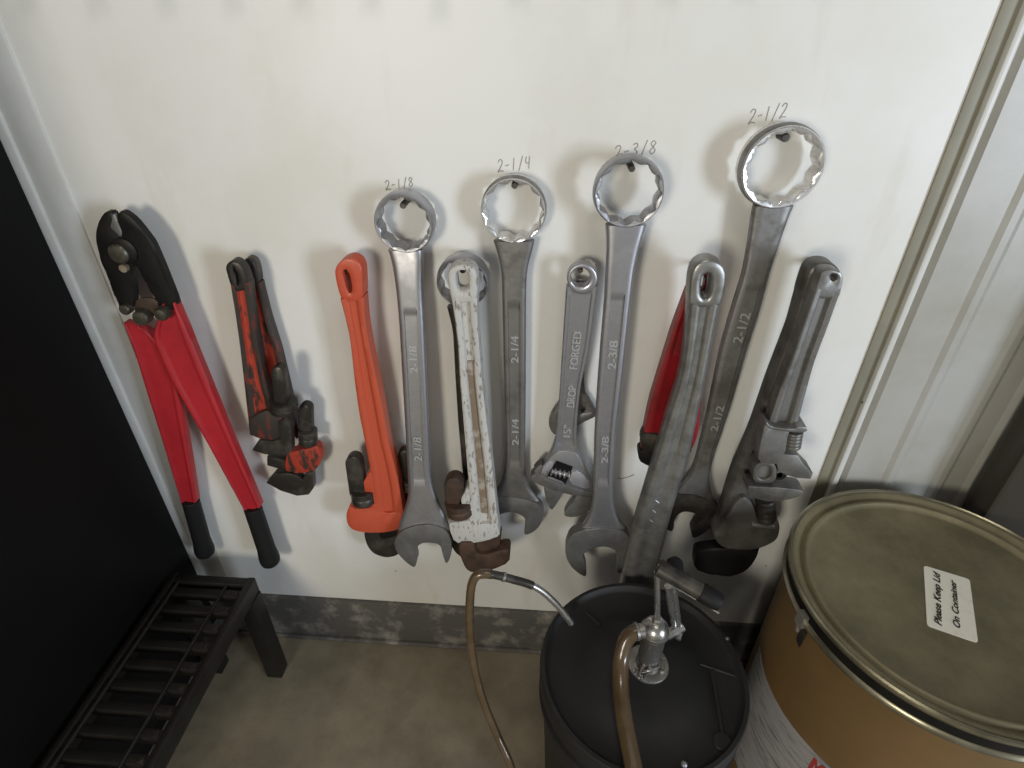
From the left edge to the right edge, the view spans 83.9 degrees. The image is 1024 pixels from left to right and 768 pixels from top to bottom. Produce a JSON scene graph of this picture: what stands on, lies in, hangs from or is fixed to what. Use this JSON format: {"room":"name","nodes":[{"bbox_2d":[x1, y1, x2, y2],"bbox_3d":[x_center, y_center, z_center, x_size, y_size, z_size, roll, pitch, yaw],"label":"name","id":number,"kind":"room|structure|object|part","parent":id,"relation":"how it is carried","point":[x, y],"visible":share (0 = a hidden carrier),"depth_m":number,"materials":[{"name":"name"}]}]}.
{"room":"workshop","nodes":[
{"label":"workshop","id":0,"kind":"room"},
{"bbox_2d":[148,634,744,767],"bbox_3d":[-0.010,1.955,-0.608,6.200,0.050,4.869,2,33,3],"label":"floor","id":1,"kind":"structure","parent":0,"point":[334,704],"depth_m":1.26,"materials":[{"name":"concrete"}]},
{"bbox_2d":[0,140,215,767],"bbox_3d":[-1.038,0.041,0.703,0.600,1.750,0.625,2,33,3],"label":"tall cabinet","id":2,"kind":"object","parent":1,"relation":"on","point":[89,538],"visible":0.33,"depth_m":0.92,"materials":[{"name":"black paint"}]},
{"bbox_2d":[37,573,286,767],"bbox_3d":[-0.642,0.696,1.012,0.178,0.314,0.620,2,33,3],"label":"stand","id":3,"kind":"object","parent":1,"relation":"on","point":[211,642],"visible":1,"depth_m":1.03,"materials":[{"name":"black metal"}]},
{"bbox_3d":[-0.725,0.578,0.943,0.012,0.040,0.620,2,33,3],"label":"frame rail","id":4,"kind":"part","parent":3,"relation":"part of","materials":[{"name":"black metal"}]},
{"bbox_3d":[-0.710,0.565,0.934,0.006,0.006,0.600,2,33,3],"label":"tie rod","id":5,"kind":"part","parent":3,"relation":"part of","materials":[{"name":"black metal"}]},
{"bbox_3d":[-0.606,0.569,0.927,0.006,0.006,0.600,2,33,3],"label":"tie rod","id":6,"kind":"part","parent":3,"relation":"part of","materials":[{"name":"black metal"}]},
{"bbox_3d":[-0.693,0.553,1.273,0.035,0.272,0.035,2,33,3],"label":"leg","id":7,"kind":"part","parent":3,"relation":"part of","materials":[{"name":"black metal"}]},
{"bbox_3d":[-0.561,0.584,0.933,0.015,0.040,0.619,2,33,3],"label":"frame rail","id":8,"kind":"part","parent":3,"relation":"part of","materials":[{"name":"black metal"}]},
{"bbox_3d":[-0.622,0.419,1.189,0.174,0.037,0.018,2,33,3],"label":"frame rail","id":9,"kind":"part","parent":3,"relation":"part of","materials":[{"name":"black metal"}]},
{"bbox_3d":[-0.550,0.559,1.265,0.035,0.272,0.035,2,33,3],"label":"leg","id":10,"kind":"part","parent":3,"relation":"part of","materials":[{"name":"black metal"}]},
{"bbox_2d":[539,583,749,767],"bbox_3d":[0.210,0.628,1.028,0.329,0.411,0.329,2,33,3],"label":"pail","id":11,"kind":"object","parent":1,"relation":"on","point":[697,716],"visible":0.87,"depth_m":0.90,"materials":[{"name":"black plastic"}]},
{"bbox_2d":[465,556,723,767],"bbox_3d":[0.128,0.588,0.870,0.358,0.648,0.278,-5,33,-7],"label":"pump","id":12,"kind":"object","parent":11,"relation":"on","point":[646,661],"visible":1,"depth_m":0.85,"materials":[{"name":"silver metal"}]},
{"bbox_3d":[0.050,0.314,0.821,0.084,0.101,0.010,0,33,1],"label":"spout","id":13,"kind":"part","parent":12,"relation":"part of","materials":[{"name":"silver metal"}]},
{"bbox_2d":[632,622,645,640],"bbox_3d":[0.205,0.380,0.879,0.033,0.027,0.027,-5,33,-8],"label":"outlet","id":14,"kind":"object","parent":12,"relation":"attached to","point":[638,629],"depth_m":0.87,"materials":[{"name":"silver metal"}]},
{"bbox_3d":[0.214,0.314,0.840,0.024,0.104,0.009,14,35,20],"label":"piston rod","id":15,"kind":"part","parent":12,"relation":"part of","materials":[{"name":"silver metal"}]},
{"bbox_3d":[0.233,0.261,0.817,0.024,0.025,0.026,8,34,12],"label":"lever knob","id":16,"kind":"part","parent":12,"relation":"part of","materials":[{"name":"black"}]},
{"bbox_2d":[729,489,1023,767],"bbox_3d":[0.627,0.548,0.984,0.428,0.594,0.426,2,33,3],"label":"drum","id":17,"kind":"object","parent":1,"relation":"on","point":[891,634],"visible":0.98,"depth_m":0.82,"materials":[{"name":"metal"}]},
{"bbox_2d":[962,403,1023,537],"bbox_3d":[0.999,-0.303,0.637,0.400,2.400,0.053,2,33,3],"label":"steel column","id":18,"kind":"structure","parent":1,"relation":"on","point":[997,496],"depth_m":0.94,"materials":[{"name":"grey metal"}]},
{"bbox_2d":[0,0,1023,623],"bbox_3d":[0.647,-0.354,0.717,2.621,2.400,0.062,2,33,3],"label":"wall","id":19,"kind":"structure","parent":0,"point":[276,132],"depth_m":0.80,"materials":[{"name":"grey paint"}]},
{"bbox_2d":[0,22,227,576],"bbox_3d":[-0.680,-0.464,0.750,0.049,2.250,0.034,2,33,3],"label":"trim","id":20,"kind":"structure","parent":19,"relation":"attached to","point":[18,109],"depth_m":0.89,"materials":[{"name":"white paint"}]},
{"bbox_2d":[400,199,410,208],"bbox_3d":[-0.149,-0.258,0.805,0.009,0.009,0.048,2,33,3],"label":"wall hook","id":21,"kind":"object","parent":19,"relation":"attached to","point":[404,203],"visible":0.73,"depth_m":0.79,"materials":[{"name":"metal"}]},
{"bbox_2d":[374,189,452,566],"bbox_3d":[-0.167,0.044,0.961,0.115,0.715,0.068,2,33,3],"label":"wrench","id":22,"kind":"object","parent":21,"relation":"hanging from","point":[423,519],"visible":1,"depth_m":0.93,"materials":[{"name":"silver metal"}]},
{"bbox_2d":[209,593,761,667],"bbox_3d":[-0.192,0.574,1.353,1.502,0.150,0.018,2,33,3],"label":"baseboard","id":23,"kind":"structure","parent":19,"relation":"attached to","point":[292,616],"depth_m":1.35,"materials":[{"name":"rubber"}]},
{"bbox_2d":[511,180,518,188],"bbox_3d":[0.004,-0.278,0.789,0.009,0.009,0.032,2,33,3],"label":"wall hook","id":24,"kind":"object","parent":19,"relation":"attached to","point":[514,185],"visible":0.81,"depth_m":0.78,"materials":[{"name":"metal"}]},
{"bbox_2d":[481,173,546,534],"bbox_3d":[-0.005,0.014,0.958,0.132,0.705,0.030,2,33,3],"label":"wrench","id":25,"kind":"object","parent":24,"relation":"hanging from","point":[515,494],"visible":0.92,"depth_m":0.91,"materials":[{"name":"silver metal"}]},
{"bbox_2d":[626,161,634,171],"bbox_3d":[0.155,-0.290,0.751,0.009,0.009,0.062,2,33,3],"label":"wall hook","id":26,"kind":"object","parent":19,"relation":"attached to","point":[630,165],"visible":0.73,"depth_m":0.73,"materials":[{"name":"metal"}]},
{"bbox_2d":[565,153,663,575],"bbox_3d":[0.165,0.040,0.931,0.124,0.783,0.044,2,33,3],"label":"wrench","id":27,"kind":"object","parent":26,"relation":"hanging from","point":[602,526],"visible":1,"depth_m":0.88,"materials":[{"name":"silver metal"}]},
{"bbox_2d":[775,133,789,141],"bbox_3d":[0.347,-0.319,0.733,0.011,0.011,0.034,2,33,3],"label":"wall hook","id":28,"kind":"object","parent":19,"relation":"attached to","point":[785,137],"visible":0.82,"depth_m":0.72,"materials":[{"name":"metal"}]},
{"bbox_2d":[667,121,825,537],"bbox_3d":[0.337,-0.018,0.902,0.118,0.729,0.030,2,33,3],"label":"wrench","id":29,"kind":"object","parent":28,"relation":"hanging from","point":[769,217],"visible":0.98,"depth_m":0.83,"materials":[{"name":"silver metal"}]},
{"bbox_2d":[761,0,1023,624],"bbox_3d":[0.570,-0.354,0.717,0.021,2.400,0.033,2,33,3],"label":"trim","id":30,"kind":"structure","parent":19,"relation":"attached to","point":[1008,11],"depth_m":0.78,"materials":[{"name":"grey metal"}]},
{"bbox_3d":[0.101,-0.175,0.842,0.008,0.008,0.042,2,33,3],"label":"wall hook","id":31,"kind":"object","parent":19,"relation":"attached to","visible":0},
{"bbox_2d":[531,260,597,516],"bbox_3d":[0.091,0.039,0.946,0.116,0.502,0.030,2,33,3],"label":"wrench","id":32,"kind":"object","parent":31,"relation":"hanging from","point":[563,470],"visible":1,"depth_m":0.95,"materials":[{"name":"silver metal"}]},
{"bbox_3d":[0.094,-0.001,0.925,0.068,0.342,0.013,2,33,3],"label":"handle","id":33,"kind":"part","parent":32,"relation":"part of","materials":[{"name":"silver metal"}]},
{"bbox_2d":[549,276,595,433],"bbox_3d":[0.104,-0.034,0.926,0.080,0.293,0.016,2,33,3],"label":"wrench","id":34,"kind":"object","parent":31,"relation":"hanging from","point":[588,412],"visible":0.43,"depth_m":0.97,"materials":[{"name":"metal"}]},
{"bbox_3d":[0.103,-0.058,0.914,0.043,0.193,0.009,2,33,3],"label":"handle","id":35,"kind":"part","parent":34,"relation":"part of","materials":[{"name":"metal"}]},
{"bbox_3d":[0.432,-0.165,0.802,0.010,0.010,0.074,2,33,3],"label":"wall hook","id":36,"kind":"object","parent":19,"relation":"attached to","visible":0},
{"bbox_2d":[692,256,839,575],"bbox_3d":[0.411,0.102,0.926,0.137,0.627,0.048,2,33,3],"label":"wrench","id":37,"kind":"object","parent":36,"relation":"hanging from","point":[741,524],"visible":0.62,"depth_m":0.99,"materials":[{"name":"metal"}]},
{"bbox_3d":[0.424,0.072,0.918,0.114,0.475,0.028,2,33,3],"label":"handle","id":38,"kind":"part","parent":37,"relation":"part of","materials":[{"name":"metal"}]},
{"bbox_2d":[743,264,842,500],"bbox_3d":[0.422,0.019,0.828,0.095,0.391,0.038,2,33,3],"label":"wrench","id":39,"kind":"object","parent":36,"relation":"hanging from","point":[778,432],"visible":1,"depth_m":0.84,"materials":[{"name":"metal"}]},
{"bbox_3d":[0.409,0.008,0.831,0.047,0.325,0.022,2,33,3],"label":"handle","id":40,"kind":"part","parent":39,"relation":"part of","materials":[{"name":"metal"}]},
{"bbox_3d":[-0.409,-0.184,0.870,0.006,0.006,0.056,2,33,3],"label":"wall hook","id":41,"kind":"object","parent":19,"relation":"attached to","visible":0},
{"bbox_2d":[226,257,297,455],"bbox_3d":[-0.411,-0.025,0.920,0.103,0.360,0.048,2,33,3],"label":"wrench","id":42,"kind":"object","parent":41,"relation":"hanging from","point":[271,408],"visible":1,"depth_m":0.94,"materials":[{"name":"metal"}]},
{"bbox_3d":[-0.425,-0.030,0.935,0.071,0.300,0.020,2,33,3],"label":"handle","id":43,"kind":"part","parent":42,"relation":"part of","materials":[{"name":"red paint"}]},
{"bbox_2d":[245,255,323,495],"bbox_3d":[-0.408,0.012,0.983,0.126,0.478,0.038,7,33,11],"label":"wrench","id":44,"kind":"object","parent":41,"relation":"hanging from","point":[289,477],"visible":0.76,"depth_m":1.01,"materials":[{"name":"metal"}]},
{"bbox_3d":[-0.402,-0.029,0.963,0.038,0.309,0.018,2,33,3],"label":"handle","id":45,"kind":"part","parent":44,"relation":"part of","materials":[{"name":"red paint"}]},
{"bbox_3d":[-0.241,-0.181,0.859,0.008,0.008,0.054,2,33,3],"label":"wall hook","id":46,"kind":"object","parent":19,"relation":"attached to","visible":0},
{"bbox_2d":[335,252,405,556],"bbox_3d":[-0.264,0.087,0.995,0.114,0.644,0.046,2,33,3],"label":"wrench","id":47,"kind":"object","parent":46,"relation":"hanging from","point":[376,508],"visible":0.98,"depth_m":1.00,"materials":[{"name":"orange paint"}]},
{"bbox_3d":[-0.235,0.053,0.979,0.057,0.449,0.026,2,33,3],"label":"handle","id":48,"kind":"part","parent":47,"relation":"part of","materials":[{"name":"orange paint"}]},
{"bbox_2d":[349,274,408,502],"bbox_3d":[-0.224,0.052,1.004,0.090,0.554,0.038,2,33,3],"label":"wrench","id":49,"kind":"object","parent":46,"relation":"hanging from","point":[402,455],"visible":0.11,"depth_m":1.06,"materials":[{"name":"orange paint"}]},
{"bbox_3d":[-0.070,-0.178,0.847,0.009,0.009,0.054,2,33,3],"label":"wall hook","id":50,"kind":"object","parent":19,"relation":"attached to","visible":0},
{"bbox_2d":[436,252,489,555],"bbox_3d":[-0.070,0.076,0.990,0.096,0.620,0.041,2,33,3],"label":"wrench","id":51,"kind":"object","parent":50,"relation":"hanging from","point":[445,292],"visible":0.35,"depth_m":0.87,"materials":[{"name":"silver metal"}]},
{"bbox_2d":[444,259,510,571],"bbox_3d":[-0.062,0.098,0.950,0.118,0.627,0.049,2,33,3],"label":"wrench","id":52,"kind":"object","parent":50,"relation":"hanging from","point":[472,507],"visible":1,"depth_m":0.97,"materials":[{"name":"white paint"}]},
{"bbox_3d":[-0.054,0.060,0.931,0.060,0.446,0.026,2,33,3],"label":"handle","id":53,"kind":"part","parent":52,"relation":"part of","materials":[{"name":"white paint"}]},
{"bbox_3d":[0.271,-0.165,0.816,0.006,0.005,0.072,2,33,3],"label":"wall hook","id":54,"kind":"object","parent":19,"relation":"attached to","visible":0},
{"bbox_2d":[619,253,725,586],"bbox_3d":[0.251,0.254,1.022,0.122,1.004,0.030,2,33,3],"label":"wrench","id":55,"kind":"object","parent":54,"relation":"hanging from","point":[666,468],"visible":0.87,"depth_m":0.89,"materials":[{"name":"metal"}]},
{"bbox_2d":[637,273,707,465],"bbox_3d":[0.258,-0.011,0.884,0.091,0.364,0.026,2,33,3],"label":"wrench","id":56,"kind":"object","parent":54,"relation":"hanging from","point":[665,374],"visible":0.33,"depth_m":0.89,"materials":[{"name":"red paint"}]},
{"bbox_3d":[-0.584,-0.226,0.868,0.008,0.008,0.040,2,33,3],"label":"wall hook","id":57,"kind":"object","parent":19,"relation":"attached to","visible":0},
{"bbox_2d":[96,209,279,568],"bbox_3d":[-0.585,0.066,1.018,0.190,0.749,0.049,4,33,6],"label":"cutter","id":58,"kind":"object","parent":57,"relation":"hanging from","point":[175,372],"visible":1,"depth_m":0.96,"materials":[{"name":"metal"}]},
{"bbox_2d":[110,237,137,263],"bbox_3d":[-0.570,-0.197,0.841,0.038,0.038,0.012,2,33,3],"label":"bolt","id":59,"kind":"object","parent":58,"relation":"in","point":[123,250],"depth_m":0.83,"materials":[{"name":"silver metal"}]},
{"bbox_3d":[-0.570,-0.120,0.890,0.043,0.035,0.004,2,33,3],"label":"link plate","id":60,"kind":"part","parent":58,"relation":"part of","materials":[{"name":"metal"}]},
{"bbox_3d":[-0.616,0.071,1.033,0.088,0.412,0.017,2,33,3],"label":"handle","id":61,"kind":"part","parent":58,"relation":"part of","materials":[{"name":"red paint"}]},
{"bbox_3d":[-0.534,0.062,1.008,0.089,0.454,0.017,2,33,3],"label":"handle","id":62,"kind":"part","parent":58,"relation":"part of","materials":[{"name":"red paint"}]}
]}

